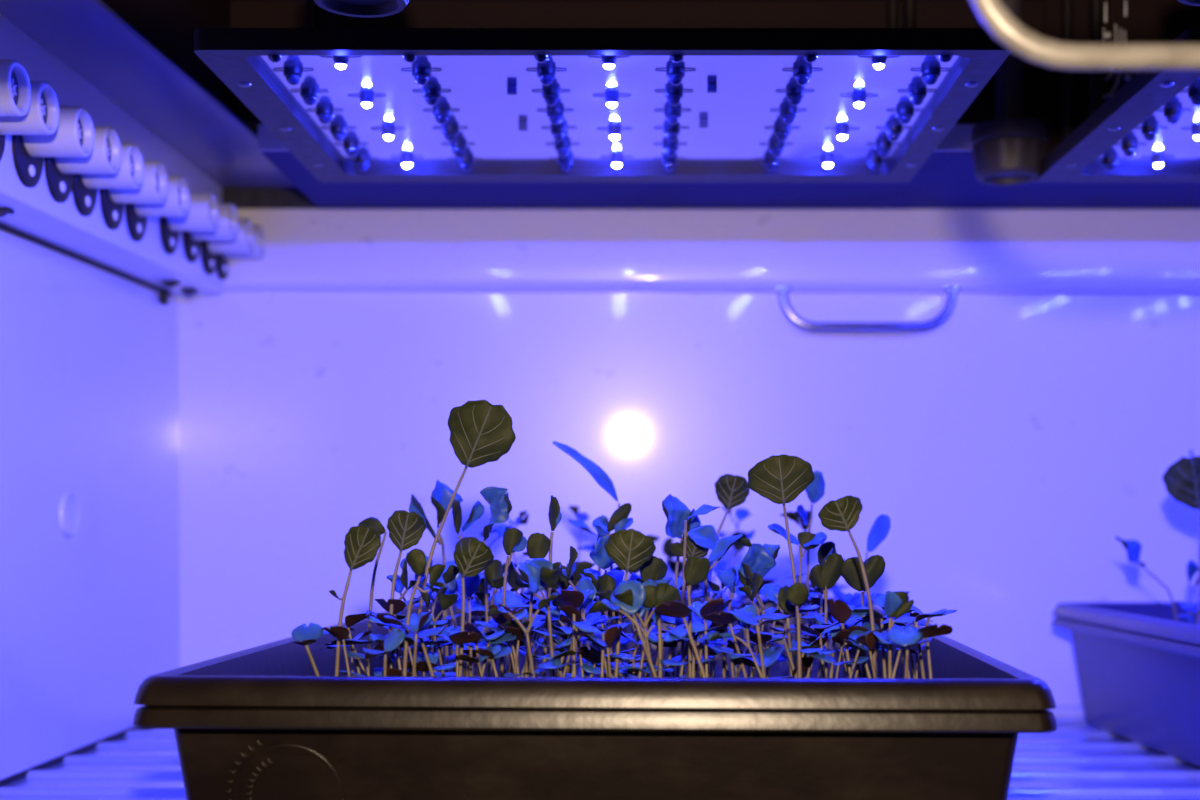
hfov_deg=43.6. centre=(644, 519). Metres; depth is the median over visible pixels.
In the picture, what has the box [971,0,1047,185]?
nozzle
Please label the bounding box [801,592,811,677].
seedling
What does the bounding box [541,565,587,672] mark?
seedling
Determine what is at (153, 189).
socket
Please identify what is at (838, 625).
seedling
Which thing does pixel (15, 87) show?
socket
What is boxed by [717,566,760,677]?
seedling
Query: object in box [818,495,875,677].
seedling
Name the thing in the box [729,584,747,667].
seedling
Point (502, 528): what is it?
seedling
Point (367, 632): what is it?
seedling
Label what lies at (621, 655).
seedling
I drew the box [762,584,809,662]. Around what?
seedling
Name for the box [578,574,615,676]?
seedling
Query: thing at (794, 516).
seedling
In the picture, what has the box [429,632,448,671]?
seedling
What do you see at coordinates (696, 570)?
seedling
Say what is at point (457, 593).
seedling
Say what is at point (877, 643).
seedling
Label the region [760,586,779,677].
seedling
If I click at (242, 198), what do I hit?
trim
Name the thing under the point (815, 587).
seedling
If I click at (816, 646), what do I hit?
seedling
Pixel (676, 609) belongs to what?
seedling
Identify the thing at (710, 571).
seedling
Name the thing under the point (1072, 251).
trim
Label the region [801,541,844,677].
seedling
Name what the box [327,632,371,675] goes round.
seedling
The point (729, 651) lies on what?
seedling
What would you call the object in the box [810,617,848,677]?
seedling
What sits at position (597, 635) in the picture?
seedling
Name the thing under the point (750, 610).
seedling
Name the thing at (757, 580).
seedling
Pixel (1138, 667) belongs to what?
seedling tray
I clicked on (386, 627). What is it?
seedling
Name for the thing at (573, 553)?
seedling
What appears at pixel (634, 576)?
seedling
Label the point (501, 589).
seedling
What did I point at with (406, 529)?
seedling
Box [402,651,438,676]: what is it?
seedling
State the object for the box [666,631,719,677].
seedling
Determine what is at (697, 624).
seedling
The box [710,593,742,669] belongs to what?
seedling
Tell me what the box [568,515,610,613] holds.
seedling
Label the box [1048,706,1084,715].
trim
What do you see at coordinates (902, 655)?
seedling
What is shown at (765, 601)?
seedling
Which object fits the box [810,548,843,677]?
seedling
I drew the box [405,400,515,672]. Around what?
seedling
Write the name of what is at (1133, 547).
seedling
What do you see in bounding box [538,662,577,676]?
seedling
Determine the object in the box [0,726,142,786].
trim
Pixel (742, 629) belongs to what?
seedling
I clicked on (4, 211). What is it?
clip
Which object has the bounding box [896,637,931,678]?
seedling
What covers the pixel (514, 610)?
seedling
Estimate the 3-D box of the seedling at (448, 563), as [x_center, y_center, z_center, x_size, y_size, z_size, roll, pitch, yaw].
[-0.080,0.048,0.639,0.021,0.062,0.014,0,0,-25]
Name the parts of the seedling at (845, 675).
stem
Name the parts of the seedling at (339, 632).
stem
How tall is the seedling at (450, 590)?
0.057 m
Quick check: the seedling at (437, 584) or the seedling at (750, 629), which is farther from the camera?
the seedling at (437, 584)
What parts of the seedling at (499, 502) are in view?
stem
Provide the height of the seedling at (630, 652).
0.039 m
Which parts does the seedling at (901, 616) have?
stem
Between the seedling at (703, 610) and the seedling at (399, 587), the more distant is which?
the seedling at (399, 587)
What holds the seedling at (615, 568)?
on the potting soil
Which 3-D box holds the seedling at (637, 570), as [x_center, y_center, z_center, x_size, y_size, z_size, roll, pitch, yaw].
[-0.004,0.045,0.616,0.022,0.068,0.012,0,0,21]
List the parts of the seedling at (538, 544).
stem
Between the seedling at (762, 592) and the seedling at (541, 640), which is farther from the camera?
the seedling at (541, 640)
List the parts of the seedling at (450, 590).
stem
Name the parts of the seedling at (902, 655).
stem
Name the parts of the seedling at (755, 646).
stem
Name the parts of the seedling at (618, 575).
stem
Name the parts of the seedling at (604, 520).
stem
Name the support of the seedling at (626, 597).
on the potting soil
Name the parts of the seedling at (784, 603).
stem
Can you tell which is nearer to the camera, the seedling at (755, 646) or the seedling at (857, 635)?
the seedling at (857, 635)
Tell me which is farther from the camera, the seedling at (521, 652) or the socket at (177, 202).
the socket at (177, 202)
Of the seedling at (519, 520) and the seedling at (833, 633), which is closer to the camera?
the seedling at (833, 633)
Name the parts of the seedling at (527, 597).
stem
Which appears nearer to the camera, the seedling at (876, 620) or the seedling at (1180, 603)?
the seedling at (876, 620)
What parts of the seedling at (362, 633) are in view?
stem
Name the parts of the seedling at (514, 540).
stem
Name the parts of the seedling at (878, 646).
stem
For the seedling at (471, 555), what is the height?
0.073 m
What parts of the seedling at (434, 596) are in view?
stem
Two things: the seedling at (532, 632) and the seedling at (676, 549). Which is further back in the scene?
the seedling at (532, 632)
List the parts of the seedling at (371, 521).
stem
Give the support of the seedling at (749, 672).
on the potting soil
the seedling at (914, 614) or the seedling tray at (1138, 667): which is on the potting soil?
the seedling at (914, 614)
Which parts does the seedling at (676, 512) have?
stem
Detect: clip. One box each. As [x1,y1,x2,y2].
[0,207,13,216]
[160,288,197,304]
[162,281,180,287]
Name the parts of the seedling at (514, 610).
stem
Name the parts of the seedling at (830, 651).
stem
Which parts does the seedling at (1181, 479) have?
stem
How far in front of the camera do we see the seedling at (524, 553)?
0.69 m
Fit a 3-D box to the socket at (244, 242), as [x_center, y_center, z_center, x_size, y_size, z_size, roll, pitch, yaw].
[-0.261,-0.171,0.941,0.027,0.035,0.030,0,0,0]
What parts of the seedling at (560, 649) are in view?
stem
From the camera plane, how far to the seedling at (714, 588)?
0.60 m
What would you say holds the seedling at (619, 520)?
on the potting soil
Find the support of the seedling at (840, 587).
on the seedling tray at (258, 722)
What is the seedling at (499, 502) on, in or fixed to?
on the potting soil
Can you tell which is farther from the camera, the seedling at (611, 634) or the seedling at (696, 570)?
the seedling at (696, 570)
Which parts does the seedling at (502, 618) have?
stem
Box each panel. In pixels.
[194,0,1010,182]
[1035,0,1199,182]
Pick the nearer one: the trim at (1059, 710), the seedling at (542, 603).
the seedling at (542, 603)
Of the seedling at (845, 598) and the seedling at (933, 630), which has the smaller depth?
the seedling at (933, 630)
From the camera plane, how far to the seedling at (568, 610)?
0.51 m
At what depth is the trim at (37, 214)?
0.76 m
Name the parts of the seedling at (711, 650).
stem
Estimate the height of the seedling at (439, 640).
0.042 m
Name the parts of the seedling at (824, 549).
stem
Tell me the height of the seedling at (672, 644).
0.041 m
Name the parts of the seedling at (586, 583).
stem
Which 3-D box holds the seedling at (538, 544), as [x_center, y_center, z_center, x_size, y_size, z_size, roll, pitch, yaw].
[-0.036,0.041,0.520,0.012,0.074,0.010,0,0,-41]
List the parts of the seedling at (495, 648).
stem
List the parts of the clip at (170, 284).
clip plate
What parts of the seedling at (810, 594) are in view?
stem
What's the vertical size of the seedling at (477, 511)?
0.086 m
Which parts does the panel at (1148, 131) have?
hanger rod, hanger rod, reflector plate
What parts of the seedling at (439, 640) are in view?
stem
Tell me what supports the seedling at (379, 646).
on the potting soil
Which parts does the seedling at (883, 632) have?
stem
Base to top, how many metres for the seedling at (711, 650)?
0.035 m
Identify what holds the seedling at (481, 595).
on the potting soil
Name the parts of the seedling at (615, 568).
stem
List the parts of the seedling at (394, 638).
stem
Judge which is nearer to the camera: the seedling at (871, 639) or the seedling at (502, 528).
the seedling at (871, 639)
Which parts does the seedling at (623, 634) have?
stem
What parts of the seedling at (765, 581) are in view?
stem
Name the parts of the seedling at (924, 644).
stem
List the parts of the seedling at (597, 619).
stem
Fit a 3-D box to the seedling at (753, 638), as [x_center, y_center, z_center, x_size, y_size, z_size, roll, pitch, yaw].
[0.037,0.059,0.515,0.011,0.040,0.017,0,0,-8]
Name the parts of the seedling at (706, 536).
stem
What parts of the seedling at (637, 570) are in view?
stem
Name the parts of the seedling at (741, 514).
stem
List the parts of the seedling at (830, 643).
stem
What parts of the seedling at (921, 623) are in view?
stem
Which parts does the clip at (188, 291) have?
clip plate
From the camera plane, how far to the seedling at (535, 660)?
0.64 m
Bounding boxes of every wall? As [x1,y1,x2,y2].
[0,230,179,779]
[178,292,1199,705]
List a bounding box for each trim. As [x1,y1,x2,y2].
[0,0,296,187]
[0,14,221,292]
[0,223,171,295]
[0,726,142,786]
[102,0,229,109]
[222,188,318,208]
[222,209,1199,293]
[230,1,1044,123]
[258,124,976,150]
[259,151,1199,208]
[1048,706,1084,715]
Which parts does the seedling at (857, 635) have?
stem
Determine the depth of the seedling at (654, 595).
0.48 m
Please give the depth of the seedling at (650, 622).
0.62 m
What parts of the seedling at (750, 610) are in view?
stem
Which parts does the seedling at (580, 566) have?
stem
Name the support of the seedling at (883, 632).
on the potting soil
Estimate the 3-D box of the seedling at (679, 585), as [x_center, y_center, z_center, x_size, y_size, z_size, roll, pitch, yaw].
[0.019,0.051,0.620,0.012,0.055,0.018,0,0,-17]
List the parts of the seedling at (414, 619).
stem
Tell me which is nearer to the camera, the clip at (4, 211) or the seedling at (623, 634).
the seedling at (623, 634)
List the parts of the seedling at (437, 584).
stem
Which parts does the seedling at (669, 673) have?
stem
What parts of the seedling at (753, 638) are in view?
stem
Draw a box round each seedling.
[291,623,322,675]
[321,626,372,675]
[322,525,380,675]
[325,631,371,675]
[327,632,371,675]
[345,613,371,673]
[347,642,383,675]
[358,517,386,672]
[363,628,404,675]
[366,610,382,622]
[368,613,404,669]
[368,634,391,667]
[373,667,411,676]
[374,599,405,668]
[376,548,444,676]
[376,558,425,673]
[383,610,432,676]
[385,626,427,668]
[387,510,425,667]
[387,575,439,676]
[401,637,428,676]
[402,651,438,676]
[403,612,444,676]
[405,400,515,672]
[406,553,458,676]
[409,480,462,671]
[412,573,457,661]
[413,592,437,676]
[418,585,457,676]
[420,625,460,676]
[429,570,466,676]
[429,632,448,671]
[433,537,493,676]
[436,631,480,676]
[441,500,483,667]
[446,561,481,671]
[448,630,501,676]
[451,593,458,653]
[454,574,479,676]
[455,593,491,676]
[455,599,484,671]
[455,644,500,676]
[458,577,488,676]
[460,588,491,676]
[464,622,516,675]
[468,563,517,676]
[470,524,516,618]
[471,486,511,676]
[472,591,499,657]
[474,528,528,676]
[474,646,511,676]
[475,630,504,676]
[478,620,529,676]
[479,559,507,676]
[480,510,541,663]
[482,586,526,676]
[486,616,544,672]
[487,592,560,676]
[487,609,523,670]
[489,604,527,676]
[491,561,528,673]
[493,590,536,672]
[497,624,535,673]
[502,639,525,672]
[506,655,508,670]
[518,558,575,676]
[518,631,533,658]
[519,600,565,676]
[520,572,543,652]
[520,593,566,676]
[521,602,556,676]
[523,551,546,670]
[524,533,557,676]
[525,495,561,676]
[528,598,542,676]
[532,637,571,648]
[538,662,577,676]
[540,607,590,676]
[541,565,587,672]
[541,584,559,637]
[545,546,589,676]
[545,596,571,673]
[547,589,593,676]
[551,601,593,675]
[551,624,602,676]
[552,441,620,676]
[552,577,613,676]
[553,605,605,676]
[556,561,594,671]
[557,587,582,646]
[560,614,607,676]
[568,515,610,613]
[569,505,590,561]
[572,621,630,676]
[577,535,627,676]
[578,544,629,660]
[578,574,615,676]
[579,567,639,674]
[579,626,622,676]
[581,612,610,633]
[583,570,640,676]
[584,568,642,653]
[585,631,615,676]
[589,580,685,677]
[590,529,655,676]
[592,503,633,652]
[600,606,624,676]
[611,653,653,675]
[611,660,653,675]
[614,535,658,661]
[614,577,672,676]
[619,556,673,676]
[621,567,651,676]
[621,632,643,676]
[623,619,631,654]
[629,602,669,676]
[630,627,633,654]
[634,624,687,664]
[639,575,664,677]
[641,608,652,676]
[641,617,654,663]
[642,583,688,677]
[648,632,677,673]
[651,617,672,677]
[652,608,703,677]
[654,601,705,677]
[661,620,702,677]
[662,494,700,677]
[662,504,718,677]
[662,537,674,658]
[663,556,717,677]
[665,558,687,653]
[666,626,715,676]
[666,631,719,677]
[668,535,713,660]
[672,577,699,677]
[675,613,726,677]
[676,626,727,677]
[678,576,716,677]
[691,599,731,677]
[692,620,711,670]
[692,638,732,677]
[696,474,749,663]
[697,533,751,669]
[698,525,724,600]
[700,565,724,677]
[705,610,747,677]
[707,572,728,667]
[707,605,785,677]
[709,622,739,677]
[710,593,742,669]
[711,560,728,664]
[711,646,754,677]
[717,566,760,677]
[720,506,751,658]
[722,621,736,677]
[724,530,754,665]
[727,572,762,677]
[728,625,741,677]
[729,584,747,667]
[729,609,791,677]
[729,646,783,676]
[733,600,751,627]
[737,583,745,652]
[738,543,783,670]
[742,563,764,676]
[742,635,772,676]
[744,630,750,677]
[748,454,814,665]
[749,628,782,649]
[749,631,787,677]
[751,579,775,664]
[753,612,765,676]
[754,599,783,673]
[755,604,818,677]
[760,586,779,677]
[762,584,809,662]
[768,523,826,647]
[770,585,813,677]
[770,621,794,676]
[775,585,806,672]
[778,611,810,677]
[780,511,817,675]
[785,645,820,677]
[786,470,827,677]
[786,583,829,677]
[786,638,825,677]
[795,621,845,677]
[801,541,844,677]
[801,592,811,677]
[801,631,829,677]
[801,649,835,677]
[803,612,830,643]
[805,597,838,645]
[809,574,830,659]
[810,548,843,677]
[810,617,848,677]
[812,611,859,677]
[812,652,854,677]
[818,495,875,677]
[823,618,866,677]
[827,599,867,673]
[828,603,847,663]
[830,583,848,653]
[830,615,847,677]
[830,624,849,677]
[831,586,846,659]
[835,622,878,677]
[838,555,886,677]
[840,593,877,677]
[841,629,881,677]
[842,642,887,677]
[848,595,867,677]
[848,629,870,677]
[851,609,914,677]
[856,615,865,675]
[862,616,906,673]
[863,514,890,654]
[871,591,908,615]
[871,642,887,677]
[873,631,924,677]
[881,607,932,677]
[881,609,918,677]
[881,609,946,678]
[882,631,910,678]
[884,591,913,677]
[885,613,929,678]
[885,616,901,677]
[887,625,930,677]
[892,613,930,669]
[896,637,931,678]
[902,624,952,678]
[910,606,956,670]
[1115,536,1193,621]
[1162,456,1199,624]
[1174,560,1198,623]
[1177,601,1196,623]
[1183,615,1199,624]
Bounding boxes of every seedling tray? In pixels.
[133,597,1056,799]
[1052,602,1199,766]
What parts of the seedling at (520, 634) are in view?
stem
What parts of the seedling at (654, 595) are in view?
stem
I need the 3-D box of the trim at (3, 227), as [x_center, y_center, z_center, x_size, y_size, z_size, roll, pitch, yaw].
[-0.308,-0.140,0.699,0.002,0.015,0.547,0,0,0]
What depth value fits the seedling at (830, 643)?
0.73 m
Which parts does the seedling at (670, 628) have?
stem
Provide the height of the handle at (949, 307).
0.031 m
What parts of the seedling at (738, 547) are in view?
stem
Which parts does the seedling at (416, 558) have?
stem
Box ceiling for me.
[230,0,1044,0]
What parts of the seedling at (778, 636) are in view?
stem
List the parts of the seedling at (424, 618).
stem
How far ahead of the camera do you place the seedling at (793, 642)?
0.52 m
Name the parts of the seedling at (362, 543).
stem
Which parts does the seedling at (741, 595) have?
stem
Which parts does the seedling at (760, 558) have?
stem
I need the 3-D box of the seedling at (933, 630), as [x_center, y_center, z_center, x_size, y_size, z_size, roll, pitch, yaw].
[0.089,0.056,0.478,0.011,0.046,0.019,0,0,-30]
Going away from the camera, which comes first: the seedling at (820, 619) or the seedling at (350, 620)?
the seedling at (350, 620)
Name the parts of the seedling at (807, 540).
stem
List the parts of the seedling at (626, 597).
stem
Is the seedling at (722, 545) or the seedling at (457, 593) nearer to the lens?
the seedling at (722, 545)
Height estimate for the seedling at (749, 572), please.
0.063 m
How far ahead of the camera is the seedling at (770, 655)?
0.50 m
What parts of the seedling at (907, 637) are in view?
stem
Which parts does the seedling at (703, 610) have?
stem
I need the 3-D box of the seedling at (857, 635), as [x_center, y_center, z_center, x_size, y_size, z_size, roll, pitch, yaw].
[0.070,0.057,0.491,0.011,0.042,0.018,0,0,22]
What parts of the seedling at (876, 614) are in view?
stem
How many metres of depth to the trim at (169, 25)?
0.74 m
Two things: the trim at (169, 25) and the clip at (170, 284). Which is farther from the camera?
the clip at (170, 284)
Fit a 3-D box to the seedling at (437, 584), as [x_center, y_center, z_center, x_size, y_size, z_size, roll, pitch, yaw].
[-0.077,0.049,0.594,0.018,0.059,0.021,0,0,-13]
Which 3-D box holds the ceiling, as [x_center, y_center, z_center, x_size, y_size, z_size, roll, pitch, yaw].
[0.155,-0.288,0.630,0.941,0.006,0.410,0,0,0]
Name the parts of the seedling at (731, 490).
stem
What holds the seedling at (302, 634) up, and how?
on the potting soil
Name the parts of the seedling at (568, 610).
stem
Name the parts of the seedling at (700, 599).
stem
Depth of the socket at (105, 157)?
0.69 m
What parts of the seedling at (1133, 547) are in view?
stem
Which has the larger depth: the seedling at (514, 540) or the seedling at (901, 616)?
the seedling at (901, 616)
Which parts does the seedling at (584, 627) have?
stem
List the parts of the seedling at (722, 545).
stem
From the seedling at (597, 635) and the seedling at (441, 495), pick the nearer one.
the seedling at (597, 635)
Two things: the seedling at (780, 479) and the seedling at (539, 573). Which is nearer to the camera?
the seedling at (539, 573)
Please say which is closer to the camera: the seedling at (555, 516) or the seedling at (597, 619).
the seedling at (597, 619)
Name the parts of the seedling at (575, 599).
stem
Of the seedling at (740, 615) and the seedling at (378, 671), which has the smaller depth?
the seedling at (740, 615)
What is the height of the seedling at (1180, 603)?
0.041 m
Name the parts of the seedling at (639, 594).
stem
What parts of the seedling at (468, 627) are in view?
stem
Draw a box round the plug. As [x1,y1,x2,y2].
[59,491,79,537]
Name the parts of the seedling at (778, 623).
stem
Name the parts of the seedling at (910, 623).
stem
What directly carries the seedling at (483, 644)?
on the potting soil
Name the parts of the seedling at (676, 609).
stem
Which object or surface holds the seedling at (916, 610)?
on the potting soil
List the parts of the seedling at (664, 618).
stem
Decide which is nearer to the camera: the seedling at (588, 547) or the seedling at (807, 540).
the seedling at (807, 540)
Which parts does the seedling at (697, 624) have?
stem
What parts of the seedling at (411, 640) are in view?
stem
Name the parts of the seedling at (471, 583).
stem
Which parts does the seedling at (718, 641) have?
stem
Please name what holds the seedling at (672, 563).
on the potting soil
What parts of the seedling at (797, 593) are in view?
stem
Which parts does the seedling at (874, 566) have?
stem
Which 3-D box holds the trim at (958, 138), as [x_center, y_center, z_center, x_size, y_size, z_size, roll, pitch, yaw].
[0.204,-0.210,0.824,0.832,0.014,0.001,0,0,0]
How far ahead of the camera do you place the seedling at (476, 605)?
0.58 m
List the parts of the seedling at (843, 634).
stem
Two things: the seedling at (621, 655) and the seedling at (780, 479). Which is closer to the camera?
the seedling at (621, 655)
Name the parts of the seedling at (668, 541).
stem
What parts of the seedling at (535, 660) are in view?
stem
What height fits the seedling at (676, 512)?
0.088 m
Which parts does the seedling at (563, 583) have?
stem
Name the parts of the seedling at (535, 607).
stem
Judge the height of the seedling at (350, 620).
0.047 m
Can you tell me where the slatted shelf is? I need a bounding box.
[0,716,1199,799]
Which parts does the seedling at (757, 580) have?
stem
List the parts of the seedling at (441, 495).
stem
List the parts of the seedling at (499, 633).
stem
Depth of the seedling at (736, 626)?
0.58 m
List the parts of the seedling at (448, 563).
stem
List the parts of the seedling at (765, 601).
stem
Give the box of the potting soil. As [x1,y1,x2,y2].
[402,646,879,677]
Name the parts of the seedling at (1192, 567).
stem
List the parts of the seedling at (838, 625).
stem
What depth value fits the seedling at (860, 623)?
0.57 m
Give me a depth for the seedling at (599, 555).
0.56 m
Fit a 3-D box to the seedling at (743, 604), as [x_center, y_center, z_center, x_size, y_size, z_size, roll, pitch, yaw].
[0.055,0.062,0.857,0.014,0.032,0.018,0,0,-34]
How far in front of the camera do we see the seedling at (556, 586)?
0.68 m
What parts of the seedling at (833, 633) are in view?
stem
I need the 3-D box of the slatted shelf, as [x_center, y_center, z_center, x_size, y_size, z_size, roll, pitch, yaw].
[0.155,0.133,0.713,0.929,0.015,0.575,0,0,0]
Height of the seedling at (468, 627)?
0.045 m
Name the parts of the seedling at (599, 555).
stem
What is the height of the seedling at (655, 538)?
0.071 m
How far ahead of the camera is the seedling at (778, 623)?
0.66 m
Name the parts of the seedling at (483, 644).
stem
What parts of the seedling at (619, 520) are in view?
stem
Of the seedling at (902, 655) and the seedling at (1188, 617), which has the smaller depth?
the seedling at (902, 655)
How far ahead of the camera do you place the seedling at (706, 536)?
0.57 m
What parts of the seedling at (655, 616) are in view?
stem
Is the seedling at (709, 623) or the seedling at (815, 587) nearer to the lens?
the seedling at (709, 623)
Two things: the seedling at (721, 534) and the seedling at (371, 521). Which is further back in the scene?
the seedling at (721, 534)
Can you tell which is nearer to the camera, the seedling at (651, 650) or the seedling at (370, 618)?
the seedling at (370, 618)
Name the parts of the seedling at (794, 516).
stem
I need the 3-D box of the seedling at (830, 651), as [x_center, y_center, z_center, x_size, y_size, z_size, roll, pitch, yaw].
[0.058,0.061,0.509,0.015,0.035,0.008,0,0,-39]
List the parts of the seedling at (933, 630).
stem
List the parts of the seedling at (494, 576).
stem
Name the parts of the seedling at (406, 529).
stem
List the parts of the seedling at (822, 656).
stem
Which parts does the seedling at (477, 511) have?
stem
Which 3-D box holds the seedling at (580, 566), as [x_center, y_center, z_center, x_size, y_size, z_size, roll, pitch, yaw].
[-0.033,0.048,0.632,0.020,0.062,0.020,0,0,-32]
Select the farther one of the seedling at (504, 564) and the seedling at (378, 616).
the seedling at (504, 564)
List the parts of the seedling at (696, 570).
stem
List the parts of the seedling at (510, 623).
stem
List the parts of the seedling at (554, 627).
stem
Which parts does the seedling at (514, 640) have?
stem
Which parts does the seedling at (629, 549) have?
stem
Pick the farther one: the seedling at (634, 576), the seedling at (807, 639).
the seedling at (634, 576)
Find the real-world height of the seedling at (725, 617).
0.049 m
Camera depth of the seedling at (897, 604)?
0.49 m
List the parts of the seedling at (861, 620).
stem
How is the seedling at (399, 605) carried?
on the potting soil
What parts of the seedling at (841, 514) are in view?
stem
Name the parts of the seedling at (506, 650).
stem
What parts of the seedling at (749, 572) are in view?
stem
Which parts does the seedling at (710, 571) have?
stem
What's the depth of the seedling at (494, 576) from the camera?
0.57 m
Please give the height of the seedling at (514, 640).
0.038 m
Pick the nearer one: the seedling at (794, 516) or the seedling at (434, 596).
the seedling at (434, 596)
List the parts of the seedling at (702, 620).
stem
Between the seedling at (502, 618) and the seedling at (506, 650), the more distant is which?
the seedling at (502, 618)
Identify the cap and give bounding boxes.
[314,0,408,17]
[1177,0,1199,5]
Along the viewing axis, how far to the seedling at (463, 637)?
0.49 m
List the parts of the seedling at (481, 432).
stem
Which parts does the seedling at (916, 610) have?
stem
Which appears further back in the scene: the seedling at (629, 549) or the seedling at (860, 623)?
the seedling at (860, 623)
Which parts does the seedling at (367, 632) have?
stem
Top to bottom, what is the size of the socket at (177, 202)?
0.035 m
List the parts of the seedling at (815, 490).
stem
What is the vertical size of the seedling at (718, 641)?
0.043 m
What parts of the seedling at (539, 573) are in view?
stem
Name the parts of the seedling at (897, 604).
stem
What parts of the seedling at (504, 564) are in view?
stem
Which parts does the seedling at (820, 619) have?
stem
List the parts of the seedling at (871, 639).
stem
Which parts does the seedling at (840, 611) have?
stem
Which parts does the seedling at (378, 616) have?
stem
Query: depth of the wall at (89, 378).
0.82 m
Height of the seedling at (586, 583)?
0.058 m
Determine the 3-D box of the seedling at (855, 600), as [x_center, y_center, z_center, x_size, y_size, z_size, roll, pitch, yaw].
[0.085,0.055,0.609,0.010,0.048,0.015,0,0,29]
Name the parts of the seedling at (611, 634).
stem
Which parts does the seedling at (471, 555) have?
stem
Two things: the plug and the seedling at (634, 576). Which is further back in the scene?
the plug
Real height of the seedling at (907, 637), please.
0.045 m
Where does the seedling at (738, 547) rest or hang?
on the potting soil
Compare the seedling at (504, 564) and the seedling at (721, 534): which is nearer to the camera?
the seedling at (504, 564)
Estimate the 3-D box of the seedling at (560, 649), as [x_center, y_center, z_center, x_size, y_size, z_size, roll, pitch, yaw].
[-0.035,0.054,0.599,0.013,0.048,0.018,0,0,15]
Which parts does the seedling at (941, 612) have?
stem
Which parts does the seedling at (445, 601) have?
stem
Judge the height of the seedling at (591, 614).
0.040 m
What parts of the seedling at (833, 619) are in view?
stem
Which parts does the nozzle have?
threaded stem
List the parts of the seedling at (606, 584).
stem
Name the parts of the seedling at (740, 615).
stem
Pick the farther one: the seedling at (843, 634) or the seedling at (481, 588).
the seedling at (481, 588)
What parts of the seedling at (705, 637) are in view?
stem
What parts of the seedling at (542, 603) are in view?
stem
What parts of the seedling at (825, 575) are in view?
stem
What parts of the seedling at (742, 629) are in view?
stem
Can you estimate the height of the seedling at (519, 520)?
0.084 m
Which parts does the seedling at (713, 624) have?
stem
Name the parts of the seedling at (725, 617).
stem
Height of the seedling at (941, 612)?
0.050 m
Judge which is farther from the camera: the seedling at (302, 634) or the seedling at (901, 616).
the seedling at (901, 616)
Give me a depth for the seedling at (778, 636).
0.53 m
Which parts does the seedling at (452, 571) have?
stem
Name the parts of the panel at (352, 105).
hanger rod, hanger rod, reflector plate, hanger rod, hanger rod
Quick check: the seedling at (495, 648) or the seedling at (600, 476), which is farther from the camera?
the seedling at (600, 476)
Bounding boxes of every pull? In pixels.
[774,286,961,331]
[970,0,1199,69]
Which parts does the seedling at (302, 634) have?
stem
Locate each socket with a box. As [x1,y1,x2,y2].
[0,59,30,115]
[0,81,58,160]
[12,107,93,187]
[44,126,120,202]
[72,143,143,215]
[100,160,167,229]
[125,175,189,241]
[159,193,218,254]
[182,204,237,262]
[201,218,253,274]
[216,225,264,279]
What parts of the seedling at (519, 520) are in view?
stem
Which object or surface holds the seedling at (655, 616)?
on the potting soil
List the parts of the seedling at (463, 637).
stem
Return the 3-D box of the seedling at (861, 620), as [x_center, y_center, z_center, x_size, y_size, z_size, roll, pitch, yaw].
[0.074,0.056,0.536,0.021,0.045,0.011,0,0,10]
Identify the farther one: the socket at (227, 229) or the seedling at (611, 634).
the socket at (227, 229)
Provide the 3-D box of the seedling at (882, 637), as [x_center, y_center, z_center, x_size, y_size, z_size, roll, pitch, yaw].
[0.081,0.057,0.479,0.018,0.043,0.011,0,0,24]
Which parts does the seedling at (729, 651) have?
stem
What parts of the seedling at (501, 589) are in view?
stem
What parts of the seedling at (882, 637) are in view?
stem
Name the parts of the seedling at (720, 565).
stem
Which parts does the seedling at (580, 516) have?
stem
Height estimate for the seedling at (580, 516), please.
0.087 m
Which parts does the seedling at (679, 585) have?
stem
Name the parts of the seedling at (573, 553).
stem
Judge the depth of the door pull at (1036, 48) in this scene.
0.33 m
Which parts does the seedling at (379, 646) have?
stem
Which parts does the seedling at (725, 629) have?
stem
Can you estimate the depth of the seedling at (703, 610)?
0.50 m
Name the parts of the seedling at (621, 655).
stem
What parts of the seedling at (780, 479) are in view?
stem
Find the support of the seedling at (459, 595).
on the potting soil
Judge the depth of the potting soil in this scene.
0.79 m
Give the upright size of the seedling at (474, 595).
0.048 m
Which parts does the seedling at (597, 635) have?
stem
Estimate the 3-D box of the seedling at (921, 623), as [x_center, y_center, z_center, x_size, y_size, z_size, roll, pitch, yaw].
[0.097,0.055,0.555,0.013,0.047,0.020,0,0,-36]
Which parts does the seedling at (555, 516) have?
stem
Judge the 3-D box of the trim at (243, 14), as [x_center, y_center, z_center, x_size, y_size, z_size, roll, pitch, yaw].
[0.190,-0.251,0.824,0.860,0.068,0.001,0,0,0]
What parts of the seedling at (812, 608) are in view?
stem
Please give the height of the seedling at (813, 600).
0.048 m
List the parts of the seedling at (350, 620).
stem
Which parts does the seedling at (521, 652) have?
stem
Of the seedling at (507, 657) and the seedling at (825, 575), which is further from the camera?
the seedling at (507, 657)
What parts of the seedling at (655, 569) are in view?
stem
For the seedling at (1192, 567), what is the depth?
0.83 m
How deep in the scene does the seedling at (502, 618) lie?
0.51 m
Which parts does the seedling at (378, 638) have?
stem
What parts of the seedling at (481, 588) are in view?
stem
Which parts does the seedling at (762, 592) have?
stem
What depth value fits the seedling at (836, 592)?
0.75 m

